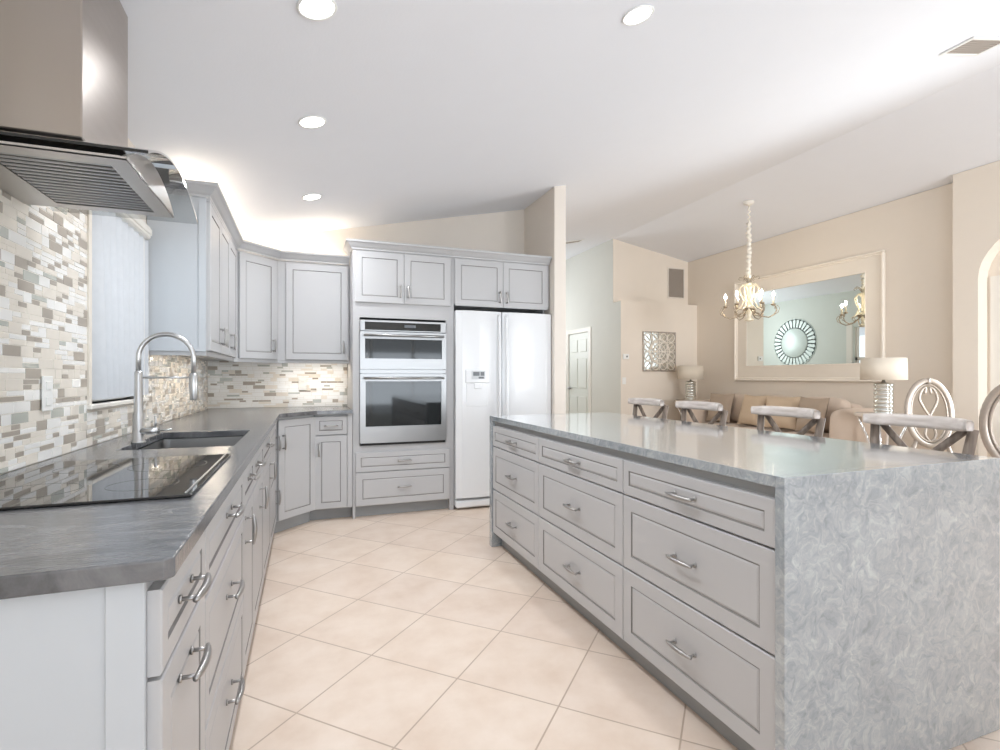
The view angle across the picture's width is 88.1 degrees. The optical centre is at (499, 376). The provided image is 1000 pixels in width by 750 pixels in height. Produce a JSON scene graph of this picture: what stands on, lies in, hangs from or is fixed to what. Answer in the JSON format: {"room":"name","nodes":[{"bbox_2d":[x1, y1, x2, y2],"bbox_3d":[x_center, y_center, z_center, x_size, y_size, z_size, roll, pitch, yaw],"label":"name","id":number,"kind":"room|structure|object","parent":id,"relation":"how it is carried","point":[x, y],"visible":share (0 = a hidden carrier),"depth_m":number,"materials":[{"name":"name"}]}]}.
{"room":"kitchen","nodes":[
{"label":"kitchen","id":0,"kind":"room"},
{"bbox_2d":[0,138,204,474],"bbox_3d":[-1.221,-0.056,0.749,0.140,2.500,8.260,0,0,-21],"label":"wall","id":1,"kind":"structure","parent":0,"point":[143,217],"depth_m":2.36,"materials":[{"name":"beige paint"}]},
{"bbox_2d":[42,376,52,411],"bbox_3d":[-1.490,0.054,1.705,0.008,0.115,0.070,0,0,-21],"label":"wall outlet","id":2,"kind":"object","parent":1,"relation":"attached to","point":[47,381],"visible":1,"depth_m":1.70,"materials":[{"name":"white plastic"}]},
{"bbox_2d":[46,381,51,389],"bbox_3d":[-1.488,0.028,1.706,0.002,0.028,0.034,0,0,-21],"label":"socket","id":3,"kind":"object","parent":2,"relation":"attached to","point":[48,383],"depth_m":1.71,"materials":[{"name":"white plastic"}]},
{"bbox_2d":[46,397,51,405],"bbox_3d":[-1.488,0.080,1.706,0.002,0.028,0.034,0,0,-21],"label":"socket","id":4,"kind":"object","parent":2,"relation":"attached to","point":[48,399],"depth_m":1.71,"materials":[{"name":"white plastic"}]},
{"bbox_2d":[0,0,197,222],"bbox_3d":[-1.179,-0.858,1.479,0.446,0.662,0.623,0,0,-21],"label":"range hood","id":5,"kind":"object","parent":1,"relation":"attached to","point":[64,63],"visible":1,"depth_m":1.35,"materials":[{"name":"silver metal"}]},
{"bbox_2d":[0,189,206,473],"bbox_3d":[-1.815,-0.436,2.543,0.006,1.420,4.197,0,0,-21],"label":"backsplash","id":6,"kind":"structure","parent":1,"relation":"attached to","point":[43,249],"depth_m":1.75,"materials":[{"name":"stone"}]},
{"bbox_2d":[87,210,148,409],"bbox_3d":[-1.806,-0.348,2.384,0.132,0.955,0.792,0,0,-21],"label":"window","id":7,"kind":"structure","parent":1,"relation":"in","point":[90,406],"depth_m":2.05,"materials":[{"name":"white paint"}]},
{"bbox_2d":[92,211,151,399],"bbox_3d":[-1.787,-0.356,2.414,0.105,0.900,0.772,0,0,-21],"label":"vertical blinds","id":8,"kind":"object","parent":7,"relation":"attached to","point":[120,310],"visible":0.7,"depth_m":2.37,"materials":[{"name":"white fabric"}]},
{"bbox_2d":[147,179,243,361],"bbox_3d":[-1.956,-0.598,3.414,0.349,0.956,1.300,0,0,-21],"label":"upper cabinet","id":9,"kind":"object","parent":1,"relation":"attached to","point":[192,265],"visible":0.98,"depth_m":2.88,"materials":[{"name":"grey paint"}]},
{"bbox_2d":[207,210,523,408],"bbox_3d":[-1.237,-0.309,5.079,3.150,3.008,0.140,0,0,-21],"label":"wall","id":10,"kind":"structure","parent":0,"point":[498,231],"depth_m":5.22,"materials":[{"name":"beige paint"}]},
{"bbox_2d":[196,240,280,362],"bbox_3d":[-2.146,-0.598,4.322,0.629,0.956,0.634,0,0,-21],"label":"upper cabinet","id":11,"kind":"object","parent":10,"relation":"attached to","point":[257,275],"visible":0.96,"depth_m":4.22,"materials":[{"name":"grey paint"}]},
{"bbox_2d":[207,361,346,407],"bbox_3d":[-2.002,0.065,4.714,1.180,0.418,0.006,0,0,-21],"label":"backsplash","id":12,"kind":"structure","parent":10,"relation":"attached to","point":[230,384],"depth_m":4.69,"materials":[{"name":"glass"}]},
{"bbox_2d":[298,378,306,389],"bbox_3d":[-1.821,0.064,4.771,0.070,0.115,0.008,0,0,-21],"label":"wall outlet","id":13,"kind":"object","parent":10,"relation":"attached to","point":[302,382],"visible":1,"depth_m":4.77,"materials":[{"name":"white plastic"}]},
{"bbox_2d":[278,250,349,363],"bbox_3d":[-1.669,-0.598,4.649,0.589,0.956,0.351,0,0,-21],"label":"upper cabinet","id":14,"kind":"object","parent":10,"relation":"attached to","point":[313,298],"visible":0.99,"depth_m":4.52,"materials":[{"name":"grey paint"}]},
{"bbox_2d":[524,185,565,413],"bbox_3d":[0.420,-0.322,5.316,0.120,3.033,0.860,0,0,-21],"label":"wall","id":15,"kind":"structure","parent":0,"point":[545,218],"depth_m":4.93,"materials":[{"name":"beige paint"}]},
{"bbox_2d":[120,0,999,261],"bbox_3d":[1.686,-1.833,4.904,8.600,1.419,14.400,0,0,-21],"label":"ceiling","id":16,"kind":"structure","parent":0,"point":[658,131],"depth_m":3.19,"materials":[{"name":"paint"}]},
{"bbox_2d":[298,115,325,128],"bbox_3d":[-0.986,-1.338,2.717,0.140,0.036,0.143,0,0,-26],"label":"recessed light","id":17,"kind":"object","parent":16,"relation":"in","point":[312,121],"visible":1,"depth_m":2.71,"materials":[{"name":"white plastic"}]},
{"bbox_2d":[302,193,321,200],"bbox_3d":[-1.400,-1.340,3.854,0.140,0.036,0.143,0,0,-26],"label":"recessed light","id":18,"kind":"object","parent":16,"relation":"in","point":[309,197],"visible":1,"depth_m":3.85,"materials":[{"name":"white plastic"}]},
{"bbox_2d":[296,0,336,20],"bbox_3d":[-0.663,-1.339,1.877,0.140,0.036,0.143,0,0,-26],"label":"recessed light","id":19,"kind":"object","parent":16,"relation":"in","point":[315,10],"visible":1,"depth_m":1.88,"materials":[{"name":"white plastic"}]},
{"bbox_2d":[566,239,583,243],"bbox_3d":[1.166,-2.185,8.372,0.353,0.085,0.180,0,0,-21],"label":"ceiling vent","id":20,"kind":"object","parent":16,"relation":"in","point":[573,241],"visible":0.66,"depth_m":8.37,"materials":[{"name":"white plastic"}]},
{"bbox_2d":[622,4,653,25],"bbox_3d":[0.622,-1.629,2.332,0.140,0.036,0.143,0,0,-15],"label":"recessed light","id":21,"kind":"object","parent":16,"relation":"in","point":[637,15],"visible":1,"depth_m":2.33,"materials":[{"name":"white plastic"}]},
{"bbox_2d":[719,200,779,321],"bbox_3d":[3.278,-1.521,6.811,0.698,1.580,0.693,0,0,-21],"label":"chandelier","id":22,"kind":"object","parent":16,"relation":"hanging from","point":[748,308],"visible":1,"depth_m":6.79,"materials":[{"name":"white paint"}]},
{"bbox_2d":[939,36,999,55],"bbox_3d":[3.201,-2.225,3.486,0.412,0.097,0.200,0,0,-21],"label":"ceiling vent","id":23,"kind":"object","parent":16,"relation":"in","point":[974,46],"visible":1,"depth_m":3.48,"materials":[{"name":"white plastic"}]},
{"bbox_2d":[566,239,620,413],"bbox_3d":[1.515,-0.599,10.282,0.124,3.586,3.288,0,0,-21],"label":"wall","id":24,"kind":"structure","parent":0,"point":[589,273],"depth_m":9.32,"materials":[{"name":"paint"}]},
{"bbox_2d":[568,332,587,412],"bbox_3d":[1.525,0.169,10.077,0.099,2.030,0.780,0,0,-21],"label":"door","id":25,"kind":"structure","parent":24,"relation":"in","point":[578,343],"depth_m":10.10,"materials":[{"name":"white paint"}]},
{"bbox_2d":[566,327,590,413],"bbox_3d":[1.521,0.129,10.075,0.018,2.130,0.960,0,0,-21],"label":"trim","id":26,"kind":"structure","parent":24,"relation":"attached to","point":[587,329],"depth_m":9.97,"materials":[{"name":"white paint"}]},
{"bbox_2d":[229,505,999,749],"bbox_3d":[1.686,1.254,4.904,8.600,0.120,14.400,0,0,-21],"label":"floor","id":27,"kind":"structure","parent":0,"point":[404,630],"depth_m":2.22,"materials":[{"name":"tile"}]},
{"bbox_2d":[0,531,211,749],"bbox_3d":[-0.849,0.751,0.875,0.637,0.884,0.383,0,0,-21],"label":"base cabinet","id":28,"kind":"object","parent":27,"relation":"on","point":[122,667],"visible":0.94,"depth_m":0.77,"materials":[{"name":"grey paint"}]},
{"bbox_2d":[0,406,352,599],"bbox_3d":[-1.260,0.290,2.740,1.167,0.032,4.206,0,0,-21],"label":"countertop","id":29,"kind":"structure","parent":28,"relation":"on","point":[46,550],"depth_m":0.97,"materials":[{"name":"stone"}]},
{"bbox_2d":[0,454,230,510],"bbox_3d":[-1.055,0.270,1.404,0.500,0.008,0.670,0,0,-21],"label":"cooktop","id":30,"kind":"object","parent":29,"relation":"in","point":[65,483],"visible":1,"depth_m":1.34,"materials":[{"name":"black glass"}]},
{"bbox_2d":[131,332,197,443],"bbox_3d":[-1.412,0.042,2.179,0.242,0.464,0.060,0,0,-21],"label":"kitchen faucet","id":31,"kind":"object","parent":29,"relation":"on","point":[138,430],"visible":1,"depth_m":2.15,"materials":[{"name":"metal"}]},
{"bbox_2d":[139,436,242,449],"bbox_3d":[-1.366,0.396,2.310,0.385,0.177,0.657,0,0,-21],"label":"sink","id":32,"kind":"object","parent":29,"relation":"in","point":[216,441],"visible":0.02,"depth_m":2.60,"materials":[{"name":"silver metal"}]},
{"bbox_2d":[137,433,276,582],"bbox_3d":[-1.604,0.751,2.892,0.636,0.884,0.578,0,0,-21],"label":"base cabinet","id":33,"kind":"object","parent":27,"relation":"on","point":[266,444],"visible":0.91,"depth_m":2.95,"materials":[{"name":"grey paint"}]},
{"bbox_2d":[205,472,244,749],"bbox_3d":[-1.049,0.751,1.411,0.636,0.884,0.760,0,0,-21],"label":"base cabinet","id":34,"kind":"object","parent":27,"relation":"on","point":[224,535],"visible":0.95,"depth_m":1.45,"materials":[{"name":"grey paint"}]},
{"bbox_2d":[243,457,260,674],"bbox_3d":[-1.249,0.751,1.945,0.636,0.884,0.379,0,0,-21],"label":"base cabinet","id":35,"kind":"object","parent":27,"relation":"on","point":[250,522],"visible":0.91,"depth_m":2.02,"materials":[{"name":"grey paint"}]},
{"bbox_2d":[253,443,268,625],"bbox_3d":[-1.409,0.751,2.372,0.636,0.884,0.531,0,0,-21],"label":"base cabinet","id":36,"kind":"object","parent":27,"relation":"on","point":[258,488],"visible":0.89,"depth_m":2.45,"materials":[{"name":"grey paint"}]},
{"bbox_2d":[270,424,281,548],"bbox_3d":[-1.823,0.751,3.474,0.636,0.884,0.664,0,0,-21],"label":"base cabinet","id":37,"kind":"object","parent":27,"relation":"on","point":[273,437],"visible":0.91,"depth_m":3.57,"materials":[{"name":"grey paint"}]},
{"bbox_2d":[274,415,314,532],"bbox_3d":[-1.975,0.751,4.242,0.860,0.884,0.869,0,0,-21],"label":"base cabinet","id":38,"kind":"object","parent":27,"relation":"on","point":[295,462],"visible":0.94,"depth_m":4.06,"materials":[{"name":"grey paint"}]},
{"bbox_2d":[310,414,351,519],"bbox_3d":[-1.491,0.751,4.537,0.335,0.884,0.631,0,0,-21],"label":"base cabinet","id":39,"kind":"object","parent":27,"relation":"on","point":[333,432],"visible":0.95,"depth_m":4.29,"materials":[{"name":"grey paint"}]},
{"bbox_2d":[343,238,452,518],"bbox_3d":[-0.958,0.022,4.746,0.914,2.340,0.669,0,0,-21],"label":"tall cabinet","id":40,"kind":"object","parent":27,"relation":"on","point":[387,284],"visible":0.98,"depth_m":4.48,"materials":[{"name":"grey paint"}]},
{"bbox_2d":[360,319,445,445],"bbox_3d":[-0.919,0.047,4.720,0.744,1.066,0.629,0,0,-21],"label":"wall oven","id":41,"kind":"object","parent":40,"relation":"in","point":[403,380],"visible":1,"depth_m":4.47,"materials":[{"name":"silver metal"}]},
{"bbox_2d":[452,248,551,509],"bbox_3d":[-0.076,0.022,5.077,0.968,2.340,0.669,0,0,-21],"label":"tall cabinet","id":42,"kind":"object","parent":27,"relation":"on","point":[482,284],"visible":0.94,"depth_m":4.79,"materials":[{"name":"grey paint"}]},
{"bbox_2d":[454,310,550,507],"bbox_3d":[-0.052,0.299,5.043,0.940,1.789,0.699,0,0,-21],"label":"refrigerator","id":43,"kind":"object","parent":27,"relation":"on","point":[502,361],"visible":0.71,"depth_m":4.69,"materials":[{"name":"white metal"}]},
{"bbox_2d":[493,422,549,586],"bbox_3d":[0.364,0.751,3.376,0.681,0.884,0.765,0,0,-21],"label":"base cabinet","id":44,"kind":"object","parent":27,"relation":"on","point":[516,462],"visible":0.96,"depth_m":3.21,"materials":[{"name":"grey paint"}]},
{"bbox_2d":[539,432,636,661],"bbox_3d":[0.643,0.751,2.631,0.681,0.884,0.824,0,0,-21],"label":"base cabinet","id":45,"kind":"object","parent":27,"relation":"on","point":[581,484],"visible":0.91,"depth_m":2.44,"materials":[{"name":"grey paint"}]},
{"bbox_2d":[628,398,668,418],"bbox_3d":[0.967,0.678,3.914,0.451,1.028,0.432,0,0,-21],"label":"counter stool","id":46,"kind":"object","parent":27,"relation":"on","point":[637,402],"visible":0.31,"depth_m":3.99,"materials":[{"name":"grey wood"}]},
{"bbox_2d":[624,452,774,749],"bbox_3d":[0.919,0.751,1.895,0.681,0.884,0.746,0,0,-21],"label":"base cabinet","id":47,"kind":"object","parent":27,"relation":"on","point":[699,545],"visible":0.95,"depth_m":1.70,"materials":[{"name":"grey paint"}]},
{"bbox_2d":[675,401,727,425],"bbox_3d":[1.167,0.678,3.380,0.451,1.028,0.432,0,0,-21],"label":"counter stool","id":48,"kind":"object","parent":27,"relation":"on","point":[686,406],"visible":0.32,"depth_m":3.45,"materials":[{"name":"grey wood"}]},
{"bbox_2d":[490,412,999,749],"bbox_3d":[0.809,0.734,2.711,0.981,0.919,2.417,0,0,-21],"label":"countertop","id":49,"kind":"structure","parent":27,"relation":"on","point":[887,557],"depth_m":1.59,"materials":[{"name":"stone"}]},
{"bbox_2d":[686,393,885,444],"bbox_3d":[3.789,0.722,7.209,0.890,0.942,2.627,0,0,-21],"label":"sofa","id":50,"kind":"object","parent":27,"relation":"on","point":[841,423],"visible":0.22,"depth_m":6.29,"materials":[{"name":"beige fabric"}]},
{"bbox_2d":[706,393,734,422],"bbox_3d":[3.377,0.469,7.941,0.181,0.437,0.450,0,0,-26],"label":"throw pillow","id":51,"kind":"object","parent":50,"relation":"on","point":[726,400],"visible":0.62,"depth_m":7.86,"materials":[{"name":"beige fabric"}]},
{"bbox_2d":[704,422,752,426],"bbox_3d":[3.420,0.772,7.825,0.640,0.155,0.699,0,0,-21],"label":"seat cushion","id":52,"kind":"object","parent":50,"relation":"on","point":[732,424],"depth_m":7.66,"materials":[{"name":"beige fabric"}]},
{"bbox_2d":[730,393,751,421],"bbox_3d":[3.626,0.469,7.903,0.227,0.437,0.673,0,0,-22],"label":"cushion","id":53,"kind":"object","parent":50,"relation":"on","point":[738,398],"depth_m":7.80,"materials":[{"name":"beige fabric"}]},
{"bbox_2d":[737,395,767,425],"bbox_3d":[3.580,0.469,7.344,0.192,0.431,0.450,0,0,-15],"label":"throw pillow","id":54,"kind":"object","parent":50,"relation":"on","point":[745,416],"visible":0.75,"depth_m":7.31,"materials":[{"name":"beige fabric"}]},
{"bbox_2d":[738,426,794,431],"bbox_3d":[3.668,0.772,7.164,0.640,0.155,0.699,0,0,-21],"label":"seat cushion","id":55,"kind":"object","parent":50,"relation":"on","point":[754,427],"depth_m":7.03,"materials":[{"name":"beige fabric"}]},
{"bbox_2d":[764,395,798,421],"bbox_3d":[3.874,0.469,7.241,0.227,0.437,0.673,0,0,-22],"label":"cushion","id":56,"kind":"object","parent":50,"relation":"on","point":[764,395],"depth_m":7.16,"materials":[{"name":"beige fabric"}]},
{"bbox_2d":[764,396,800,429],"bbox_3d":[3.727,0.469,6.865,0.192,0.431,0.450,0,0,-35],"label":"throw pillow","id":57,"kind":"object","parent":50,"relation":"on","point":[781,421],"visible":0.57,"depth_m":6.79,"materials":[{"name":"beige fabric"}]},
{"bbox_2d":[782,431,828,437],"bbox_3d":[3.917,0.772,6.502,0.640,0.155,0.699,0,0,-21],"label":"seat cushion","id":58,"kind":"object","parent":50,"relation":"on","point":[826,433],"depth_m":6.43,"materials":[{"name":"beige fabric"}]},
{"bbox_2d":[795,397,829,434],"bbox_3d":[3.858,0.469,6.402,0.171,0.442,0.450,0,0,-12],"label":"throw pillow","id":59,"kind":"object","parent":50,"relation":"on","point":[821,405],"visible":0.5,"depth_m":6.35,"materials":[{"name":"beige fabric"}]},
{"bbox_2d":[799,397,850,430],"bbox_3d":[4.123,0.469,6.579,0.227,0.437,0.673,0,0,-22],"label":"cushion","id":60,"kind":"object","parent":50,"relation":"on","point":[834,404],"depth_m":6.38,"materials":[{"name":"beige fabric"}]},
{"bbox_2d":[751,406,825,436],"bbox_3d":[1.397,0.678,2.767,0.451,1.028,0.432,0,0,-21],"label":"counter stool","id":61,"kind":"object","parent":27,"relation":"on","point":[767,411],"visible":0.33,"depth_m":2.82,"materials":[{"name":"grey wood"}]},
{"bbox_2d":[854,412,913,444],"bbox_3d":[4.057,0.787,5.473,0.520,0.805,0.520,0,0,-21],"label":"end table","id":62,"kind":"object","parent":27,"relation":"on","point":[859,414],"visible":0.16,"depth_m":5.52,"materials":[{"name":"white wood"}]},
{"bbox_2d":[860,357,907,412],"bbox_3d":[4.057,0.092,5.473,0.412,0.583,0.412,0,0,-21],"label":"table lamp","id":63,"kind":"object","parent":62,"relation":"on","point":[892,368],"visible":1,"depth_m":5.39,"materials":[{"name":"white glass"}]},
{"bbox_2d":[863,413,978,454],"bbox_3d":[1.624,0.678,2.163,0.451,1.028,0.432,0,0,-21],"label":"counter stool","id":64,"kind":"object","parent":27,"relation":"on","point":[963,427],"visible":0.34,"depth_m":2.19,"materials":[{"name":"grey wood"}]},
{"bbox_2d":[904,378,953,451],"bbox_3d":[3.989,0.603,4.595,0.475,1.188,0.543,0,0,-1],"label":"dining chair","id":65,"kind":"object","parent":27,"relation":"on","point":[918,439],"visible":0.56,"depth_m":4.80,"materials":[{"name":"white wood"}]},
{"bbox_2d":[979,385,999,457],"bbox_3d":[3.718,0.603,3.602,0.543,1.188,0.475,0,0,-31],"label":"dining chair","id":66,"kind":"object","parent":27,"relation":"on","point":[990,402],"visible":0.56,"depth_m":3.63,"materials":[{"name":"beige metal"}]},
{"bbox_3d":[3.218,0.797,8.736,0.520,0.805,0.520,0,0,-21],"label":"end table","id":67,"kind":"object","parent":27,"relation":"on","visible":0},
{"bbox_2d":[678,366,703,400],"bbox_3d":[3.218,0.102,8.736,0.412,0.583,0.412,0,0,-21],"label":"table lamp","id":68,"kind":"object","parent":67,"relation":"on","point":[684,372],"visible":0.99,"depth_m":8.63,"materials":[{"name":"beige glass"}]},
{"bbox_2d":[613,239,618,302],"bbox_3d":[2.012,-0.604,8.962,0.120,3.596,0.010,0,0,-21],"label":"wall","id":69,"kind":"structure","parent":0,"point":[615,242],"depth_m":8.95,"materials":[{"name":"beige paint"}]},
{"bbox_2d":[619,241,687,304],"bbox_3d":[2.781,-0.593,9.330,1.580,3.575,0.140,0,0,-21],"label":"wall","id":70,"kind":"structure","parent":0,"point":[642,272],"depth_m":9.18,"materials":[{"name":"beige paint"}]},
{"bbox_2d":[667,267,684,298],"bbox_3d":[3.202,-1.706,9.405,0.380,0.560,0.012,0,0,-21],"label":"air vent","id":71,"kind":"object","parent":70,"relation":"in","point":[675,276],"visible":1,"depth_m":9.40,"materials":[{"name":"brown metal"}]},
{"bbox_2d":[621,301,696,420],"bbox_3d":[2.747,-0.046,9.109,1.600,2.480,0.229,0,0,-21],"label":"wall","id":72,"kind":"structure","parent":0,"point":[636,317],"depth_m":8.95,"materials":[{"name":"beige paint"}]},
{"bbox_2d":[623,354,628,358],"bbox_3d":[2.127,-0.346,8.739,0.120,0.090,0.026,0,0,-21],"label":"thermostat","id":73,"kind":"object","parent":72,"relation":"attached to","point":[625,356],"visible":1,"depth_m":8.73,"materials":[{"name":"white plastic"}]},
{"bbox_2d":[643,331,675,371],"bbox_3d":[2.768,-0.441,8.981,0.690,0.690,0.022,0,0,-21],"label":"wall art","id":74,"kind":"object","parent":72,"relation":"attached to","point":[659,348],"visible":1,"depth_m":8.98,"materials":[{"name":"silver metal"}]},
{"bbox_2d":[688,183,952,451],"bbox_3d":[4.264,-0.456,7.542,0.140,3.300,4.250,0,0,-21],"label":"wall","id":75,"kind":"structure","parent":0,"point":[915,231],"depth_m":6.25,"materials":[{"name":"beige paint"}]},
{"bbox_2d":[734,250,885,381],"bbox_3d":[4.237,-0.741,7.340,0.050,1.600,2.330,0,0,-21],"label":"wall mirror","id":76,"kind":"object","parent":75,"relation":"attached to","point":[831,315],"visible":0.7,"depth_m":7.11,"materials":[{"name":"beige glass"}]},
{"bbox_2d":[747,273,864,365],"bbox_3d":[4.254,-0.741,7.346,0.013,1.140,1.870,0,0,-21],"label":"mirror glass","id":77,"kind":"object","parent":76,"relation":"attached to","point":[819,321],"depth_m":7.16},
{"bbox_2d":[953,160,999,456],"bbox_3d":[6.018,-0.471,2.491,0.220,3.330,6.440,0,0,-21],"label":"wall","id":78,"kind":"structure","parent":0,"point":[976,191],"depth_m":5.31,"materials":[{"name":"beige paint"}]},
{"bbox_2d":[990,275,999,456],"bbox_3d":[5.379,0.084,4.318,0.015,2.220,2.070,0,0,-21],"label":"trim","id":79,"kind":"structure","parent":78,"relation":"attached to","point":[994,280],"depth_m":5.25,"materials":[{"name":"white paint"}]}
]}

